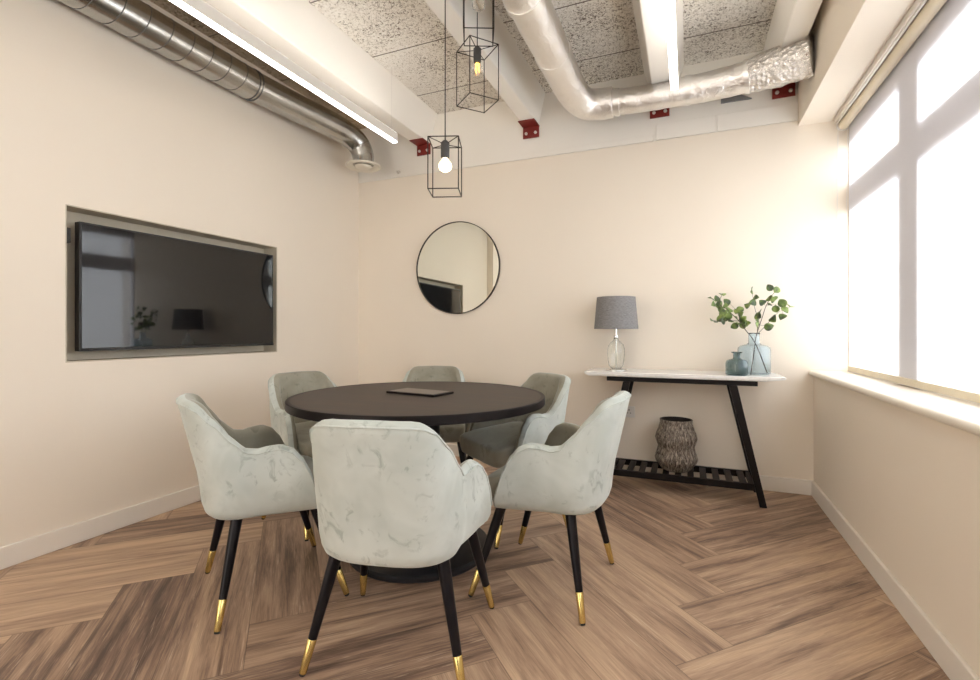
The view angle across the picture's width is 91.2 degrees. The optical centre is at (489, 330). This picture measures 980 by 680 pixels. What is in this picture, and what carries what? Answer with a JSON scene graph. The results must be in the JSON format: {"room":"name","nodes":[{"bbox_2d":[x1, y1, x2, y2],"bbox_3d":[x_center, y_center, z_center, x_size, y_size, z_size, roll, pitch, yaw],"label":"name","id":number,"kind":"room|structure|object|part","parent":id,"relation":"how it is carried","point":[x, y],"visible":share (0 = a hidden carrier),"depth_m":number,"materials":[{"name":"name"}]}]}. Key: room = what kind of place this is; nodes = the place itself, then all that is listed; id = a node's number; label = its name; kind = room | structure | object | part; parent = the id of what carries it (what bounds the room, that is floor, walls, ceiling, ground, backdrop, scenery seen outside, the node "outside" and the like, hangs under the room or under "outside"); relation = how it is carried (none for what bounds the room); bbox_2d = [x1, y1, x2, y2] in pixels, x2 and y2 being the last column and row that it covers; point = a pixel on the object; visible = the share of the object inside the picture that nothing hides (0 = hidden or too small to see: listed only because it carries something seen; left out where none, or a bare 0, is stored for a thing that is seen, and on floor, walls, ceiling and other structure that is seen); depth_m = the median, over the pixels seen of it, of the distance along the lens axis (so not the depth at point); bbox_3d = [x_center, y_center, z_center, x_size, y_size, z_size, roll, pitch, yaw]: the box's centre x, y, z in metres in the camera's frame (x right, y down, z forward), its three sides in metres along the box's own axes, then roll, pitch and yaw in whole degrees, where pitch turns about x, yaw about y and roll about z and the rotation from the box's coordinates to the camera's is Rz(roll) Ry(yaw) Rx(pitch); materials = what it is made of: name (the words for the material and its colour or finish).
{"room":"office","nodes":[
{"label":"office","id":0,"kind":"room"},
{"bbox_2d":[0,0,358,546],"bbox_3d":[-2.535,-0.425,1.694,0.300,3.050,6.400,0,0,22],"label":"wall","id":1,"kind":"structure","parent":0,"point":[93,117],"depth_m":2.72,"materials":[{"name":"beige paint"}]},
{"bbox_2d":[67,227,70,242],"bbox_3d":[-2.214,-0.500,2.494,0.024,0.080,0.050,0,0,22],"label":"sensor box","id":2,"kind":"object","parent":1,"relation":"attached to","point":[68,229],"visible":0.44,"depth_m":2.50,"materials":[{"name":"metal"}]},
{"bbox_2d":[0,485,200,569],"bbox_3d":[-1.884,1.049,3.120,0.016,0.102,3.234,0,0,22],"label":"baseboard","id":3,"kind":"structure","parent":1,"relation":"attached to","point":[21,551],"depth_m":2.54,"materials":[{"name":"wood"}]},
{"bbox_2d":[65,204,276,362],"bbox_3d":[-1.998,-0.243,3.120,0.194,0.812,1.367,0,0,22],"label":"trim","id":4,"kind":"structure","parent":1,"relation":"attached to","point":[73,214],"depth_m":2.87,"materials":[{"name":"paint"}]},
{"bbox_2d":[75,221,272,350],"bbox_3d":[-1.958,-0.234,3.104,0.139,0.682,1.236,0,0,24],"label":"television","id":5,"kind":"object","parent":1,"relation":"attached to","point":[134,290],"visible":1,"depth_m":2.90,"materials":[{"name":"black glass"}]},
{"bbox_2d":[149,0,776,128],"bbox_3d":[-0.620,-2.010,1.121,4.600,0.120,6.800,0,0,22],"label":"ceiling","id":6,"kind":"structure","parent":0,"point":[405,36],"depth_m":3.21,"materials":[{"name":"grey concrete"}]},
{"bbox_2d":[58,0,380,172],"bbox_3d":[-2.383,-1.686,1.558,0.414,0.528,6.169,0,0,25],"label":"spiral duct","id":7,"kind":"object","parent":6,"relation":"hanging from","point":[136,20],"visible":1,"depth_m":3.05,"materials":[{"name":"metal"}]},
{"bbox_2d":[169,0,397,142],"bbox_3d":[-1.765,-1.677,1.025,0.040,0.545,5.550,0,0,22],"label":"ceiling light","id":8,"kind":"object","parent":6,"relation":"hanging from","point":[199,9],"visible":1,"depth_m":2.55,"materials":[{"name":"white plastic"}]},
{"bbox_2d":[204,0,436,142],"bbox_3d":[-1.826,-1.827,1.408,0.296,0.267,6.412,0,0,22],"label":"ceiling beam","id":9,"kind":"structure","parent":6,"relation":"attached to","point":[296,29],"depth_m":3.13,"materials":[{"name":"white paint"}]},
{"bbox_2d":[456,12,498,112],"bbox_3d":[-0.072,-1.619,2.720,0.183,0.662,0.182,0,0,-28],"label":"pendant lamp","id":10,"kind":"object","parent":6,"relation":"hanging from","point":[477,69],"visible":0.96,"depth_m":2.70,"materials":[{"name":"brown metal"}]},
{"bbox_3d":[-0.072,-1.486,2.720,0.068,0.068,0.068,0,0,-28],"label":"bulb","id":11,"kind":"part","parent":10,"relation":"part of","materials":[{"name":"clear glass"}]},
{"bbox_3d":[-0.072,-1.780,2.720,0.005,0.340,0.005,0,0,40],"label":"cord","id":12,"kind":"part","parent":10,"relation":"part of","materials":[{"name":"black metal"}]},
{"bbox_2d":[463,0,493,46],"bbox_3d":[-0.058,-1.720,2.440,0.156,0.460,0.155,0,0,-2],"label":"pendant lamp","id":13,"kind":"object","parent":6,"relation":"hanging from","point":[478,5],"visible":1,"depth_m":2.42,"materials":[{"name":"brown metal"}]},
{"bbox_3d":[-0.058,-1.663,2.440,0.068,0.068,0.068,0,0,-2],"label":"bulb","id":14,"kind":"part","parent":13,"relation":"part of","materials":[{"name":"clear glass"}]},
{"bbox_2d":[424,0,544,123],"bbox_3d":[-0.873,-1.827,1.015,0.232,0.267,6.412,0,0,22],"label":"beam","id":15,"kind":"structure","parent":6,"relation":"attached to","point":[519,87],"depth_m":3.10,"materials":[{"name":"white paint"}]},
{"bbox_2d":[427,0,461,197],"bbox_3d":[-0.226,-1.194,2.420,0.156,0.999,0.155,0,0,2],"label":"pendant lamp","id":16,"kind":"object","parent":15,"relation":"hanging from","point":[445,165],"visible":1,"depth_m":2.41,"materials":[{"name":"brown metal"}]},
{"bbox_3d":[-0.226,-0.836,2.420,0.068,0.068,0.068,0,0,2],"label":"bulb","id":17,"kind":"part","parent":16,"relation":"part of","materials":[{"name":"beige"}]},
{"bbox_3d":[-0.226,-1.327,2.420,0.005,0.733,0.005,0,0,-20],"label":"cord","id":18,"kind":"part","parent":16,"relation":"part of","materials":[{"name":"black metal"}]},
{"bbox_2d":[632,0,683,83],"bbox_3d":[0.077,-1.827,0.624,0.281,0.267,6.412,0,0,22],"label":"beam","id":19,"kind":"structure","parent":6,"relation":"attached to","point":[649,15],"depth_m":2.87,"materials":[{"name":"white paint"}]},
{"bbox_2d":[502,0,813,120],"bbox_3d":[0.146,-1.656,0.533,1.603,0.284,6.197,0,0,22],"label":"duct","id":20,"kind":"object","parent":6,"relation":"hanging from","point":[538,22],"visible":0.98,"depth_m":3.02,"materials":[{"name":"white metal"}]},
{"bbox_2d":[664,0,678,89],"bbox_3d":[0.029,-1.677,0.259,0.045,0.545,5.500,0,0,22],"label":"ceiling light","id":21,"kind":"object","parent":6,"relation":"hanging from","point":[669,5],"visible":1,"depth_m":2.33,"materials":[{"name":"white plastic"}]},
{"bbox_2d":[763,0,822,51],"bbox_3d":[0.765,-1.827,0.340,0.188,0.267,6.412,0,0,22],"label":"beam","id":22,"kind":"structure","parent":6,"relation":"attached to","point":[792,21],"depth_m":2.70,"materials":[{"name":"white paint"}]},
{"bbox_2d":[0,456,949,679],"bbox_3d":[-0.620,1.150,1.121,4.600,0.100,6.800,0,0,22],"label":"floor","id":23,"kind":"structure","parent":0,"point":[703,582],"depth_m":1.92,"materials":[{"name":"brown wood"}]},
{"bbox_2d":[176,393,348,633],"bbox_3d":[-0.990,0.681,2.063,0.604,0.842,0.592,0,0,-34],"label":"armchair","id":24,"kind":"object","parent":23,"relation":"on","point":[249,472],"visible":0.95,"depth_m":1.83,"materials":[{"name":"grey fabric"}]},
{"bbox_3d":[-1.212,0.853,2.160,0.116,0.286,0.043,0,0,12],"label":"leg","id":25,"kind":"part","parent":24,"relation":"part of","materials":[{"name":"black wood"}]},
{"bbox_3d":[-0.985,0.853,1.819,0.043,0.286,0.116,0,0,10],"label":"leg","id":26,"kind":"part","parent":24,"relation":"part of","materials":[{"name":"black wood"}]},
{"bbox_3d":[-0.935,0.853,2.370,0.043,0.288,0.132,0,0,28],"label":"leg","id":27,"kind":"part","parent":24,"relation":"part of","materials":[{"name":"black wood"}]},
{"bbox_3d":[-0.949,0.643,2.090,0.442,0.156,0.481,0,0,-34],"label":"seat","id":28,"kind":"part","parent":24,"relation":"part of","materials":[{"name":"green fabric"}]},
{"bbox_3d":[-0.685,0.853,1.995,0.132,0.288,0.043,0,0,-5],"label":"leg","id":29,"kind":"part","parent":24,"relation":"part of","materials":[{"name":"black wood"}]},
{"bbox_2d":[261,371,336,540],"bbox_3d":[-1.024,0.681,2.906,0.604,0.842,0.592,0,0,38],"label":"armchair","id":30,"kind":"object","parent":23,"relation":"on","point":[294,431],"visible":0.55,"depth_m":2.85,"materials":[{"name":"grey fabric"}]},
{"bbox_3d":[-0.985,0.643,2.876,0.442,0.156,0.481,0,0,38],"label":"seat","id":31,"kind":"part","parent":30,"relation":"part of","materials":[{"name":"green fabric"}]},
{"bbox_2d":[299,419,493,679],"bbox_3d":[-0.310,0.681,1.665,0.592,0.842,0.604,0,0,10],"label":"armchair","id":32,"kind":"object","parent":23,"relation":"on","point":[393,494],"visible":1,"depth_m":1.44,"materials":[{"name":"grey fabric"}]},
{"bbox_3d":[-0.534,0.853,1.570,0.116,0.286,0.043,0,0,-34],"label":"leg","id":33,"kind":"part","parent":32,"relation":"part of","materials":[{"name":"black wood"}]},
{"bbox_3d":[-0.495,0.853,1.915,0.043,0.288,0.132,0,0,-19],"label":"leg","id":34,"kind":"part","parent":32,"relation":"part of","materials":[{"name":"black wood"}]},
{"bbox_3d":[-0.130,0.853,1.501,0.043,0.286,0.116,0,0,-36],"label":"leg","id":35,"kind":"part","parent":32,"relation":"part of","materials":[{"name":"black wood"}]},
{"bbox_3d":[-0.052,0.853,1.840,0.043,0.288,0.132,0,0,38],"label":"leg","id":36,"kind":"part","parent":32,"relation":"part of","materials":[{"name":"black wood"}]},
{"bbox_2d":[285,381,544,583],"bbox_3d":[-0.356,0.705,2.440,1.264,0.790,1.264,0,0,22],"label":"round table","id":37,"kind":"object","parent":23,"relation":"on","point":[433,404],"visible":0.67,"depth_m":2.15,"materials":[{"name":"brown wood"}]},
{"bbox_3d":[-0.356,1.075,2.440,0.710,0.050,0.710,0,0,22],"label":"plate","id":38,"kind":"part","parent":37,"relation":"part of","materials":[{"name":"black metal"}]},
{"bbox_3d":[-0.365,0.311,2.486,0.289,0.002,0.146,0,0,31],"label":"hatch lid","id":39,"kind":"part","parent":37,"relation":"part of","materials":[{"name":"brown wood"}]},
{"bbox_2d":[402,366,470,462],"bbox_3d":[-0.406,0.681,3.338,0.592,0.842,0.604,0,0,-1],"label":"armchair","id":40,"kind":"object","parent":23,"relation":"on","point":[448,433],"visible":0.26,"depth_m":3.54,"materials":[{"name":"grey fabric"}]},
{"bbox_3d":[-0.405,0.643,3.289,0.481,0.156,0.442,0,0,-1],"label":"seat","id":41,"kind":"part","parent":40,"relation":"part of","materials":[{"name":"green fabric"}]},
{"bbox_3d":[-0.177,0.853,3.127,0.043,0.288,0.132,0,0,-29],"label":"leg","id":42,"kind":"part","parent":40,"relation":"part of","materials":[{"name":"black wood"}]},
{"bbox_2d":[460,372,570,548],"bbox_3d":[0.151,0.681,2.804,0.604,0.842,0.592,0,0,-30],"label":"armchair","id":43,"kind":"object","parent":23,"relation":"on","point":[492,443],"visible":0.58,"depth_m":2.69,"materials":[{"name":"grey fabric"}]},
{"bbox_3d":[0.108,0.643,2.779,0.442,0.156,0.481,0,0,-30],"label":"seat","id":44,"kind":"part","parent":43,"relation":"part of","materials":[{"name":"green fabric"}]},
{"bbox_2d":[468,391,631,625],"bbox_3d":[0.300,0.681,2.110,0.604,0.842,0.592,0,0,26],"label":"armchair","id":45,"kind":"object","parent":23,"relation":"on","point":[570,475],"visible":0.98,"depth_m":1.88,"materials":[{"name":"grey fabric"}]},
{"bbox_3d":[0.008,0.853,2.001,0.132,0.288,0.043,0,0,-3],"label":"leg","id":46,"kind":"part","parent":45,"relation":"part of","materials":[{"name":"black wood"}]},
{"bbox_3d":[0.256,0.643,2.131,0.442,0.156,0.481,0,0,26],"label":"seat","id":47,"kind":"part","parent":45,"relation":"part of","materials":[{"name":"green fabric"}]},
{"bbox_3d":[0.204,0.853,2.406,0.043,0.288,0.132,0,0,-36],"label":"leg","id":48,"kind":"part","parent":45,"relation":"part of","materials":[{"name":"black wood"}]},
{"bbox_3d":[0.329,0.853,1.868,0.043,0.286,0.116,0,0,-18],"label":"leg","id":49,"kind":"part","parent":45,"relation":"part of","materials":[{"name":"black wood"}]},
{"bbox_3d":[0.508,0.853,2.237,0.116,0.286,0.043,0,0,-20],"label":"leg","id":50,"kind":"part","parent":45,"relation":"part of","materials":[{"name":"black wood"}]},
{"bbox_2d":[584,368,785,507],"bbox_3d":[1.309,0.693,3.338,1.234,0.815,0.370,0,0,22],"label":"console table","id":51,"kind":"object","parent":23,"relation":"on","point":[629,376],"visible":0.8,"depth_m":3.19,"materials":[{"name":"white stone"}]},
{"bbox_2d":[594,296,637,370],"bbox_3d":[0.922,0.018,3.514,0.314,0.532,0.314,0,0,22],"label":"table lamp","id":52,"kind":"object","parent":51,"relation":"on","point":[612,312],"visible":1,"depth_m":3.41,"materials":[{"name":"grey fabric"}]},
{"bbox_3d":[0.922,-0.132,3.514,0.314,0.232,0.314,0,0,22],"label":"lamp shade","id":53,"kind":"part","parent":52,"relation":"part of","materials":[{"name":"grey fabric"}]},
{"bbox_3d":[0.922,0.161,3.514,0.126,0.225,0.126,0,0,22],"label":"glass","id":54,"kind":"part","parent":52,"relation":"part of","materials":[{"name":"white"}]},
{"bbox_3d":[0.922,0.280,3.514,0.160,0.010,0.160,0,0,22],"label":"plate","id":55,"kind":"part","parent":52,"relation":"part of","materials":[{"name":"silver metal"}]},
{"bbox_3d":[0.867,0.724,3.342,0.212,0.752,0.032,0,0,22],"label":"leg","id":56,"kind":"part","parent":51,"relation":"part of","materials":[{"name":"black wood"}]},
{"bbox_3d":[0.983,0.724,3.624,0.212,0.752,0.032,0,0,22],"label":"leg","id":57,"kind":"part","parent":51,"relation":"part of","materials":[{"name":"black wood"}]},
{"bbox_2d":[655,416,697,472],"bbox_3d":[1.296,0.788,3.344,0.283,0.350,0.283,0,0,22],"label":"woven basket","id":58,"kind":"object","parent":51,"relation":"on","point":[676,437],"visible":1,"depth_m":3.25,"materials":[{"name":"black wicker"}]},
{"bbox_3d":[1.311,0.332,3.337,0.933,0.032,0.318,0,0,22],"label":"rail","id":59,"kind":"part","parent":51,"relation":"part of","materials":[{"name":"black wood"}]},
{"bbox_3d":[1.309,0.985,3.338,0.902,0.042,0.326,0,0,22],"label":"shelf frame","id":60,"kind":"part","parent":51,"relation":"part of","materials":[{"name":"black wood"}]},
{"bbox_2d":[725,352,747,375],"bbox_3d":[1.589,0.209,3.093,0.132,0.150,0.132,0,0,22],"label":"glass vase","id":61,"kind":"object","parent":51,"relation":"on","point":[736,366],"visible":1,"depth_m":3.04,"materials":[{"name":"teal glass"}]},
{"bbox_3d":[1.742,0.724,3.311,0.212,0.752,0.032,0,0,22],"label":"leg","id":62,"kind":"part","parent":51,"relation":"part of","materials":[{"name":"black wood"}]},
{"bbox_3d":[1.626,0.724,3.029,0.212,0.752,0.032,0,0,22],"label":"leg","id":63,"kind":"part","parent":51,"relation":"part of","materials":[{"name":"black wood"}]},
{"bbox_2d":[737,333,770,374],"bbox_3d":[1.746,0.148,3.174,0.196,0.272,0.196,0,0,22],"label":"glass vase","id":64,"kind":"object","parent":51,"relation":"on","point":[758,356],"visible":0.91,"depth_m":3.09,"materials":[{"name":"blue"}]},
{"bbox_2d":[708,293,750,332],"bbox_3d":[1.650,0.008,3.209,0.357,0.534,0.143,0,0,22],"label":"branch","id":65,"kind":"object","parent":64,"relation":"in","point":[723,316],"visible":1,"depth_m":3.23,"materials":[{"name":"green plant"}]},
{"bbox_2d":[744,284,794,332],"bbox_3d":[1.829,-0.009,3.147,0.282,0.594,0.137,0,0,22],"label":"branch","id":66,"kind":"object","parent":64,"relation":"in","point":[782,303],"visible":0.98,"depth_m":3.14,"materials":[{"name":"green plant"}]},
{"bbox_3d":[1.840,0.006,3.143,0.239,0.563,0.092,0,0,22],"label":"stem","id":67,"kind":"part","parent":66,"relation":"part of","materials":[{"name":"brown"}]},
{"bbox_2d":[359,121,848,480],"bbox_3d":[0.575,-0.162,3.954,4.450,2.524,0.150,0,0,22],"label":"wall","id":68,"kind":"structure","parent":0,"point":[673,225],"depth_m":3.62,"materials":[{"name":"beige paint"}]},
{"bbox_2d":[409,138,430,155],"bbox_3d":[-0.624,-1.644,4.299,0.138,0.098,0.150,0,0,22],"label":"bracket","id":69,"kind":"object","parent":68,"relation":"attached to","point":[421,143],"visible":0.9,"depth_m":4.34,"materials":[{"name":"red metal"}]},
{"bbox_2d":[416,221,499,313],"bbox_3d":[-0.291,-0.555,4.217,0.810,0.810,0.024,0,0,22],"label":"wall mirror","id":70,"kind":"object","parent":68,"relation":"attached to","point":[458,265],"visible":1,"depth_m":4.21,"materials":[{"name":"clear mirror"}]},
{"bbox_2d":[518,118,538,138],"bbox_3d":[0.317,-1.644,3.912,0.138,0.098,0.150,0,0,22],"label":"bracket","id":71,"kind":"object","parent":68,"relation":"attached to","point":[530,127],"visible":1,"depth_m":3.94,"materials":[{"name":"red metal"}]},
{"bbox_2d":[359,51,797,182],"bbox_3d":[0.578,-1.687,3.960,4.450,0.526,0.138,0,0,22],"label":"ceiling beam","id":72,"kind":"structure","parent":68,"relation":"attached to","point":[497,132],"depth_m":3.95,"materials":[{"name":"white paint"}]},
{"bbox_2d":[362,103,797,182],"bbox_3d":[0.429,-1.490,3.941,3.590,0.119,0.010,0,0,22],"label":"trim","id":73,"kind":"structure","parent":68,"relation":"attached to","point":[787,112],"depth_m":3.53,"materials":[{"name":"white paint"}]},
{"bbox_2d":[446,444,812,494],"bbox_3d":[0.447,1.050,3.917,3.718,0.100,0.016,0,0,22],"label":"baseboard","id":74,"kind":"structure","parent":68,"relation":"attached to","point":[769,483],"depth_m":3.29,"materials":[{"name":"wood"}]},
{"bbox_2d":[626,406,634,417],"bbox_3d":[1.062,0.616,3.665,0.086,0.086,0.013,0,0,22],"label":"wall socket","id":75,"kind":"object","parent":68,"relation":"attached to","point":[631,409],"visible":0.8,"depth_m":3.65,"materials":[{"name":"white plastic"}]},
{"bbox_2d":[650,108,668,118],"bbox_3d":[1.244,-1.644,3.529,0.138,0.098,0.150,0,0,22],"label":"bracket","id":76,"kind":"object","parent":68,"relation":"attached to","point":[663,112],"visible":0.44,"depth_m":3.58,"materials":[{"name":"red metal"}]},
{"bbox_2d":[721,94,751,103],"bbox_3d":[1.742,-1.681,3.396,0.195,0.108,0.019,0,0,22],"label":"metal flashing","id":77,"kind":"object","parent":68,"relation":"attached to","point":[741,97],"visible":0.55,"depth_m":3.39,"materials":[{"name":"grey metal"}]},
{"bbox_2d":[772,82,794,98],"bbox_3d":[1.983,-1.644,3.224,0.138,0.098,0.150,0,0,22],"label":"bracket","id":78,"kind":"object","parent":68,"relation":"attached to","point":[788,90],"visible":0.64,"depth_m":3.27,"materials":[{"name":"red metal"}]},
{"bbox_2d":[798,0,914,125],"bbox_3d":[1.125,-1.669,0.185,0.560,0.562,6.400,0,0,22],"label":"beam","id":79,"kind":"structure","parent":68,"relation":"attached to","point":[849,35],"depth_m":2.50,"materials":[{"name":"beige paint"}]},
{"bbox_2d":[834,0,979,402],"bbox_3d":[1.119,-0.567,0.281,0.088,1.650,6.173,0,0,22],"label":"window","id":80,"kind":"structure","parent":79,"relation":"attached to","point":[912,119],"depth_m":2.13,"materials":[{"name":"white"}]},
{"bbox_3d":[2.293,-0.653,3.124,0.067,1.354,0.010,0,0,22],"label":"pull chain","id":81,"kind":"part","parent":80,"relation":"part of","materials":[{"name":"white plastic"}]},
{"bbox_3d":[1.113,-1.369,0.274,0.082,0.047,6.155,0,0,22],"label":"mounting rail","id":82,"kind":"part","parent":80,"relation":"part of","materials":[{"name":"silver metal"}]},
{"bbox_2d":[814,377,979,677],"bbox_3d":[1.167,0.700,0.168,0.471,0.800,6.400,0,0,22],"label":"wall","id":83,"kind":"structure","parent":0,"point":[907,482],"depth_m":1.79,"materials":[{"name":"beige paint"}]},
{"bbox_2d":[809,370,979,436],"bbox_3d":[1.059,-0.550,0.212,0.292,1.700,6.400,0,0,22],"label":"window sill","id":84,"kind":"structure","parent":83,"relation":"in","point":[961,414],"depth_m":1.88,"materials":[{"name":"white"}]},
{"bbox_3d":[1.161,-0.550,0.170,0.070,1.700,6.400,0,0,22],"label":"frame","id":85,"kind":"part","parent":84,"relation":"part of","materials":[{"name":"white"}]},
{"bbox_2d":[811,481,979,679],"bbox_3d":[0.938,1.050,0.254,0.016,0.100,6.384,0,0,22],"label":"baseboard","id":86,"kind":"structure","parent":83,"relation":"attached to","point":[951,662],"depth_m":1.84,"materials":[{"name":"wood"}]}
]}

